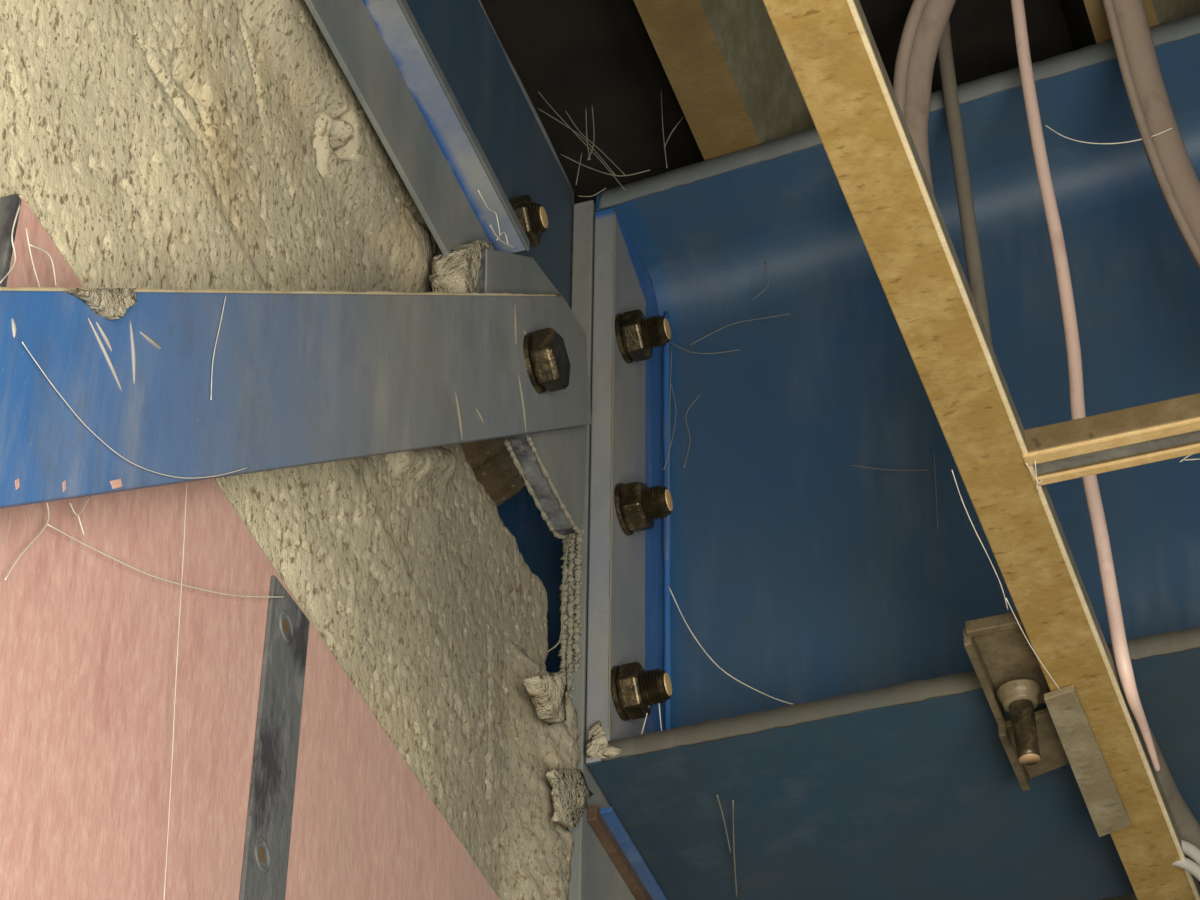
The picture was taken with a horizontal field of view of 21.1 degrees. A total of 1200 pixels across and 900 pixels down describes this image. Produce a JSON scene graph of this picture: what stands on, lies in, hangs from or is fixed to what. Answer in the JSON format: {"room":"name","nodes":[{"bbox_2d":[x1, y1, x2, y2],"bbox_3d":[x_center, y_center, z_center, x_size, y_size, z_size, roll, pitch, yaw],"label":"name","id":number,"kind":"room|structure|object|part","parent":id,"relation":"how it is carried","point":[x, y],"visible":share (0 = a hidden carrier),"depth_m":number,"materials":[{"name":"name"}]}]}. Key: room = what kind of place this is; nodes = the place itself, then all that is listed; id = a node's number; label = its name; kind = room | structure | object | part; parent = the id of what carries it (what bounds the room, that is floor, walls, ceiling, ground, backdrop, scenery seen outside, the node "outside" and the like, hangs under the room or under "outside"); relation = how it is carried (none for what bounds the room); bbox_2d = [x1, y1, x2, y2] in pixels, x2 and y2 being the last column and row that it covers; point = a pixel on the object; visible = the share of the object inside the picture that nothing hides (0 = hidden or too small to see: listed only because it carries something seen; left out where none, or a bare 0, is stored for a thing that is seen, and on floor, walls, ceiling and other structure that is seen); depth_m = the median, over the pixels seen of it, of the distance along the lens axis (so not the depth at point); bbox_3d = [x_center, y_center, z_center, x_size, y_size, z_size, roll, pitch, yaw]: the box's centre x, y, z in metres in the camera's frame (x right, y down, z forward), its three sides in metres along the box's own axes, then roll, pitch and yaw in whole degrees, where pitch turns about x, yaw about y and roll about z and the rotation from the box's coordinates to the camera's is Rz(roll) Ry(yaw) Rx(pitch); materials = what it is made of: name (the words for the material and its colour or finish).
{"room":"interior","nodes":[
{"label":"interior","id":0,"kind":"room"},
{"bbox_2d":[0,0,580,899],"bbox_3d":[-0.351,0.074,1.899,0.282,1.154,1.248,-12,-42,15],"label":"sprayed fireproofing","id":1,"kind":"structure","parent":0,"point":[157,144],"depth_m":2.17,"materials":[{"name":"beige concrete"}]},
{"bbox_2d":[0,194,499,899],"bbox_3d":[-0.181,0.361,1.833,0.011,0.636,0.857,-12,-42,15],"label":"panel","id":2,"kind":"object","parent":1,"relation":"attached to","point":[89,640],"visible":0.84,"depth_m":1.77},
{"bbox_2d":[0,205,56,286],"bbox_3d":[-0.301,-0.094,1.703,0.001,0.062,0.053,-12,-42,15],"label":"thread","id":3,"kind":"object","parent":2,"relation":"attached to","point":[29,244],"visible":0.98,"depth_m":1.71,"materials":[{"name":"beige fabric"}]},
{"bbox_2d":[164,482,186,899],"bbox_3d":[-0.234,0.127,1.776,0.001,0.267,0.032,-12,-42,15],"label":"seam","id":4,"kind":"object","parent":2,"relation":"attached to","point":[186,482],"visible":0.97,"depth_m":1.77,"materials":[{"name":"beige fabric"}]},
{"bbox_2d":[239,576,309,899],"bbox_3d":[-0.194,0.327,1.785,0.004,0.625,0.054,-12,-42,15],"label":"strap","id":5,"kind":"object","parent":2,"relation":"attached to","point":[274,766],"visible":1,"depth_m":1.91,"materials":[{"name":"grey metal"}]},
{"bbox_2d":[304,0,488,255],"bbox_3d":[-0.443,-0.730,1.806,0.075,0.088,1.960,-12,-42,15],"label":"steel angle","id":6,"kind":"object","parent":1,"relation":"on","point":[348,28],"visible":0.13,"depth_m":2.36,"materials":[{"name":"blue metal"}]},
{"bbox_2d":[362,0,574,308],"bbox_3d":[-0.367,-0.807,2.013,0.058,0.302,2.211,-12,-42,15],"label":"brace","id":7,"kind":"structure","parent":6,"relation":"on","point":[449,55],"depth_m":2.64,"materials":[{"name":"paint"}]},
{"bbox_2d":[477,190,515,247],"bbox_3d":[-0.079,-0.172,2.470,0.001,0.029,0.082,-12,-42,15],"label":"thread","id":8,"kind":"object","parent":7,"relation":"attached to","point":[507,243],"visible":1,"depth_m":2.47,"materials":[{"name":"beige fabric"}]},
{"bbox_2d":[509,195,547,246],"bbox_3d":[-0.061,-0.189,2.664,0.032,0.044,0.044,-12,-42,15],"label":"bolt","id":9,"kind":"object","parent":7,"relation":"attached to","point":[532,216],"visible":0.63,"depth_m":2.65,"materials":[{"name":"metal"}]},
{"bbox_2d":[478,249,586,538],"bbox_3d":[-0.056,-0.075,2.523,0.022,0.227,0.232,-12,-42,15],"label":"gusset plate","id":10,"kind":"object","parent":6,"relation":"attached to","point":[553,463],"visible":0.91,"depth_m":2.50,"materials":[{"name":"metal"}]},
{"bbox_2d":[0,287,590,508],"bbox_3d":[-0.214,-0.019,1.829,0.014,1.138,1.204,-12,-42,15],"label":"brace","id":11,"kind":"object","parent":10,"relation":"attached to","point":[300,378],"visible":0.99,"depth_m":1.87,"materials":[{"name":"paint"}]},
{"bbox_2d":[69,496,90,534],"bbox_3d":[-0.275,0.029,1.701,0.001,0.027,0.019,-12,-42,15],"label":"thread","id":12,"kind":"object","parent":11,"relation":"hanging from","point":[89,496],"visible":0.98,"depth_m":1.70,"materials":[{"name":"beige fabric"}]},
{"bbox_2d":[65,288,136,319],"bbox_3d":[-0.260,-0.083,1.676,0.010,0.055,0.062,-12,-42,15],"label":"mortar dab","id":13,"kind":"object","parent":11,"relation":"attached to","point":[110,304],"visible":1,"depth_m":1.68,"materials":[{"name":"beige concrete"}]},
{"bbox_2d":[22,342,249,478],"bbox_3d":[-0.241,-0.021,1.701,0.001,0.123,0.251,-12,-42,15],"label":"thread","id":14,"kind":"object","parent":11,"relation":"attached to","point":[22,342],"visible":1,"depth_m":1.65,"materials":[{"name":"beige fabric"}]},
{"bbox_2d":[4,502,287,597],"bbox_3d":[-0.244,0.077,1.787,0.001,0.223,0.315,-12,-42,15],"label":"thread","id":15,"kind":"object","parent":11,"relation":"hanging from","point":[26,548],"visible":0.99,"depth_m":1.74,"materials":[{"name":"beige fabric"}]},
{"bbox_2d":[210,295,225,399],"bbox_3d":[-0.217,-0.060,1.823,0.001,0.083,0.006,-12,-42,15],"label":"thread","id":16,"kind":"object","parent":11,"relation":"attached to","point":[225,295],"visible":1,"depth_m":1.82,"materials":[{"name":"beige fabric"}]},
{"bbox_2d":[523,328,569,393],"bbox_3d":[-0.056,-0.065,2.453,0.056,0.049,0.048,-12,-42,15],"label":"bolt","id":17,"kind":"object","parent":11,"relation":"attached to","point":[547,363],"visible":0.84,"depth_m":2.43,"materials":[{"name":"metal"}]},
{"bbox_2d":[523,332,546,393],"bbox_3d":[-0.049,-0.066,2.451,0.004,0.047,0.048,-12,-42,15],"label":"washer","id":18,"kind":"object","parent":17,"relation":"in","point":[534,343],"depth_m":2.43,"materials":[{"name":"metal"}]},
{"bbox_2d":[428,240,493,292],"bbox_3d":[-0.104,-0.138,2.435,0.030,0.096,0.061,-12,-42,15],"label":"mortar patch","id":19,"kind":"object","parent":1,"relation":"attached to","point":[457,272],"visible":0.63,"depth_m":2.40,"materials":[{"name":"beige concrete"}]},
{"bbox_2d":[523,671,566,724],"bbox_3d":[-0.042,0.173,2.423,0.016,0.056,0.061,-12,-42,15],"label":"chunk","id":20,"kind":"object","parent":1,"relation":"attached to","point":[547,692],"visible":1,"depth_m":2.41,"materials":[{"name":"beige concrete"}]},
{"bbox_2d":[547,534,570,652],"bbox_3d":[-0.033,0.113,2.582,0.019,0.121,0.001,-12,-42,15],"label":"thread","id":21,"kind":"object","parent":1,"relation":"attached to","point":[569,534],"visible":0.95,"depth_m":2.58,"materials":[{"name":"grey fabric"}]},
{"bbox_2d":[546,768,592,831],"bbox_3d":[-0.022,0.264,2.417,0.010,0.073,0.082,-12,-42,15],"label":"clump","id":22,"kind":"object","parent":1,"relation":"attached to","point":[570,791],"visible":1,"depth_m":2.41,"materials":[{"name":"beige concrete"}]},
{"bbox_2d":[480,0,1199,899],"bbox_3d":[0.015,-0.337,2.964,4.400,0.356,6.000,-12,-42,15],"label":"ceiling","id":23,"kind":"structure","parent":0,"point":[722,66],"depth_m":2.92,"materials":[{"name":"black"}]},
{"bbox_2d":[537,92,649,196],"bbox_3d":[-0.017,-0.330,2.945,0.132,0.289,0.001,-12,-42,15],"label":"cobweb tangle","id":24,"kind":"object","parent":23,"relation":"hanging from","point":[568,126],"visible":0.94,"depth_m":2.89,"materials":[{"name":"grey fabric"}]},
{"bbox_2d":[660,88,683,167],"bbox_3d":[0.065,-0.290,2.872,0.022,0.105,0.001,-12,-42,15],"label":"cobweb tangle","id":25,"kind":"object","parent":23,"relation":"hanging from","point":[660,88],"visible":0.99,"depth_m":2.87,"materials":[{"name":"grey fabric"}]},
{"bbox_2d":[938,17,992,346],"bbox_3d":[0.312,-0.213,2.705,0.036,0.610,0.013,-12,-42,15],"label":"cable","id":26,"kind":"object","parent":23,"relation":"hanging from","point":[972,252],"visible":0.66,"depth_m":2.71,"materials":[{"name":"grey plastic"}]},
{"bbox_2d":[1011,0,1160,772],"bbox_3d":[0.389,-0.096,2.618,0.037,0.798,0.132,-12,-42,15],"label":"cable","id":27,"kind":"object","parent":23,"relation":"hanging from","point":[1076,389],"visible":0.9,"depth_m":2.52,"materials":[{"name":"plastic"}]},
{"bbox_2d":[1102,0,1199,266],"bbox_3d":[0.454,-0.260,2.610,0.078,0.444,0.008,-12,-42,15],"label":"wire","id":28,"kind":"object","parent":23,"relation":"hanging from","point":[1155,161],"visible":1,"depth_m":2.61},
{"bbox_2d":[1045,125,1171,143],"bbox_3d":[0.415,-0.263,2.630,0.102,0.043,0.001,-12,-42,15],"label":"thread","id":29,"kind":"object","parent":28,"relation":"hanging from","point":[1045,125],"visible":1,"depth_m":2.62,"materials":[{"name":"beige fabric"}]},
{"bbox_2d":[1112,0,1199,270],"bbox_3d":[0.472,-0.263,2.628,0.105,0.499,0.032,-12,-42,15],"label":"cable","id":30,"kind":"object","parent":23,"relation":"hanging from","point":[1131,15],"visible":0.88,"depth_m":2.63,"materials":[{"name":"white plastic"}]},
{"bbox_3d":[0.496,1.770,-0.480,6.200,0.100,8.000,-12,-42,15],"label":"floor","id":31,"kind":"structure","parent":0,"visible":0},
{"bbox_2d":[497,200,666,899],"bbox_3d":[-0.114,1.270,1.821,0.278,3.645,0.269,-12,-42,15],"label":"steel column","id":32,"kind":"structure","parent":31,"relation":"on","point":[594,876],"depth_m":2.74,"materials":[{"name":"metal"}]},
{"bbox_2d":[558,514,584,699],"bbox_3d":[-0.023,0.126,2.580,0.022,0.204,0.009,-12,-42,15],"label":"crust","id":33,"kind":"object","parent":32,"relation":"attached to","point":[565,654],"visible":0.87,"depth_m":2.58,"materials":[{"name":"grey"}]},
{"bbox_2d":[587,805,667,899],"bbox_3d":[0.041,0.355,2.550,0.017,0.015,0.258,-12,-42,15],"label":"strip","id":34,"kind":"object","parent":32,"relation":"attached to","point":[604,822],"visible":1,"depth_m":2.50,"materials":[{"name":"blue paint"}]},
{"bbox_2d":[586,13,1199,899],"bbox_3d":[0.761,-0.100,2.635,1.520,0.744,0.313,-12,-42,15],"label":"steel beam","id":35,"kind":"structure","parent":32,"relation":"attached to","point":[828,587],"depth_m":2.71,"materials":[{"name":"metal"}]},
{"bbox_2d":[586,721,621,758],"bbox_3d":[0.005,0.225,2.483,0.030,0.035,0.017,-12,-42,15],"label":"clump","id":36,"kind":"object","parent":35,"relation":"on","point":[597,746],"visible":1,"depth_m":2.47,"materials":[{"name":"beige concrete"}]},
{"bbox_3d":[0.045,0.096,2.765,0.020,0.597,0.270,-12,-42,15],"label":"plate","id":37,"kind":"part","parent":35,"relation":"part of","materials":[{"name":"paint"}]},
{"bbox_2d":[611,662,671,720],"bbox_3d":[0.035,0.188,2.530,0.041,0.044,0.044,-12,-42,15],"label":"bolt","id":38,"kind":"object","parent":35,"relation":"attached to","point":[634,688],"visible":1,"depth_m":2.52,"materials":[{"name":"metal"}]},
{"bbox_2d":[611,666,629,720],"bbox_3d":[0.017,0.192,2.535,0.004,0.044,0.044,-12,-42,15],"label":"washer","id":39,"kind":"object","parent":38,"relation":"in","point":[620,675],"depth_m":2.52,"materials":[{"name":"metal"}]},
{"bbox_2d":[641,702,661,733],"bbox_3d":[0.040,0.205,2.525,0.021,0.068,0.001,-12,-42,15],"label":"thread","id":40,"kind":"object","parent":38,"relation":"hanging from","point":[659,702],"visible":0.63,"depth_m":2.52,"materials":[{"name":"beige fabric"}]},
{"bbox_2d":[615,309,670,362],"bbox_3d":[0.040,-0.101,2.779,0.041,0.044,0.044,-12,-42,15],"label":"bolt","id":41,"kind":"object","parent":35,"relation":"attached to","point":[637,335],"visible":1,"depth_m":2.77,"materials":[{"name":"metal"}]},
{"bbox_2d":[615,313,632,362],"bbox_3d":[0.022,-0.097,2.784,0.004,0.044,0.044,-12,-42,15],"label":"washer","id":42,"kind":"object","parent":41,"relation":"in","point":[623,322],"depth_m":2.77,"materials":[{"name":"metal"}]},
{"bbox_2d":[614,482,672,535],"bbox_3d":[0.038,0.045,2.658,0.041,0.044,0.044,-12,-42,15],"label":"bolt","id":43,"kind":"object","parent":35,"relation":"attached to","point":[637,505],"visible":1,"depth_m":2.65,"materials":[{"name":"metal"}]},
{"bbox_2d":[614,483,633,535],"bbox_3d":[0.021,0.049,2.663,0.004,0.044,0.044,-12,-42,15],"label":"washer","id":44,"kind":"object","parent":43,"relation":"in","point":[624,493],"depth_m":2.64,"materials":[{"name":"metal"}]},
{"bbox_2d":[717,795,737,899],"bbox_3d":[0.106,0.315,2.544,0.012,0.001,0.150,-5,-41,6],"label":"thread","id":45,"kind":"object","parent":35,"relation":"attached to","point":[717,795],"visible":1,"depth_m":2.53,"materials":[{"name":"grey fabric"}]},
{"bbox_2d":[668,585,791,703],"bbox_3d":[0.120,0.158,2.630,0.136,0.155,0.001,-12,-42,15],"label":"thread","id":46,"kind":"object","parent":35,"relation":"attached to","point":[668,585],"visible":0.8,"depth_m":2.63,"materials":[{"name":"beige fabric"}]},
{"bbox_2d":[664,262,937,555],"bbox_3d":[0.159,-0.080,2.832,0.262,0.455,0.001,-12,-42,15],"label":"cobweb tangle","id":47,"kind":"object","parent":35,"relation":"attached to","point":[765,262],"visible":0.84,"depth_m":2.82,"materials":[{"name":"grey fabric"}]},
{"bbox_2d":[763,0,1199,899],"bbox_3d":[0.465,-0.008,2.123,0.475,0.024,3.700,-12,-42,15],"label":"cable tray","id":48,"kind":"object","parent":35,"relation":"hanging from","point":[831,51],"visible":0.99,"depth_m":2.11,"materials":[{"name":"metal"}]},
{"bbox_2d":[904,0,955,195],"bbox_3d":[0.105,-0.544,2.170,0.127,0.843,1.268,-12,-42,15],"label":"power cable","id":49,"kind":"object","parent":48,"relation":"on","point":[936,14],"visible":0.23,"depth_m":2.75,"materials":[{"name":"white plastic"}]},
{"bbox_2d":[893,0,927,115],"bbox_3d":[0.280,-0.321,2.725,0.083,0.346,0.012,-12,-42,15],"label":"cable","id":50,"kind":"object","parent":49,"relation":"attached to","point":[900,80],"visible":0.43,"depth_m":2.75,"materials":[{"name":"white plastic"}]},
{"bbox_2d":[952,461,1061,692],"bbox_3d":[0.300,0.090,2.213,0.056,0.009,0.255,-12,-42,15],"label":"thread","id":51,"kind":"object","parent":48,"relation":"attached to","point":[1037,482],"visible":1,"depth_m":2.21,"materials":[{"name":"beige fabric"}]},
{"bbox_2d":[1044,684,1130,836],"bbox_3d":[0.362,0.232,2.384,0.026,0.006,0.191,-12,-42,15],"label":"plate","id":52,"kind":"object","parent":48,"relation":"attached to","point":[1107,811],"visible":1,"depth_m":2.38,"materials":[{"name":"grey metal"}]},
{"bbox_2d":[1139,722,1199,862],"bbox_3d":[0.443,0.271,2.485,0.028,0.023,0.420,-17,-44,19],"label":"cable","id":53,"kind":"object","parent":48,"relation":"on","point":[1188,827],"visible":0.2,"depth_m":2.48,"materials":[{"name":"grey plastic"}]},
{"bbox_2d":[1172,857,1199,881],"bbox_3d":[0.466,0.341,2.465,0.057,0.086,0.009,-12,-42,15],"label":"cable loop","id":54,"kind":"object","parent":48,"relation":"hanging from","point":[1187,864],"visible":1,"depth_m":2.48,"materials":[{"name":"white plastic"}]},
{"bbox_2d":[1180,454,1199,461],"bbox_3d":[0.438,0.006,2.390,0.016,0.008,0.001,-12,-42,15],"label":"thread","id":55,"kind":"object","parent":48,"relation":"hanging from","point":[1184,459],"visible":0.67,"depth_m":2.39,"materials":[{"name":"beige fabric"}]},
{"bbox_2d":[1181,840,1199,865],"bbox_3d":[0.467,0.330,2.473,0.058,0.087,0.010,-12,-42,15],"label":"cable loop","id":56,"kind":"object","parent":48,"relation":"hanging from","point":[1189,849],"visible":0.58,"depth_m":2.49,"materials":[{"name":"white plastic"}]},
{"bbox_2d":[963,611,1068,790],"bbox_3d":[0.315,0.204,2.352,0.054,0.078,0.184,-12,-42,15],"label":"clamp","id":57,"kind":"object","parent":35,"relation":"attached to","point":[1010,675],"visible":0.87,"depth_m":2.34,"materials":[{"name":"metal"}]},
{"bbox_3d":[0.305,0.155,2.346,0.047,0.006,0.104,-12,-42,15],"label":"plate","id":58,"kind":"part","parent":57,"relation":"part of","materials":[{"name":"metal"}]},
{"bbox_3d":[0.333,0.217,2.401,0.050,0.006,0.080,-12,-42,15],"label":"plate","id":59,"kind":"part","parent":57,"relation":"part of","materials":[{"name":"metal"}]}
]}

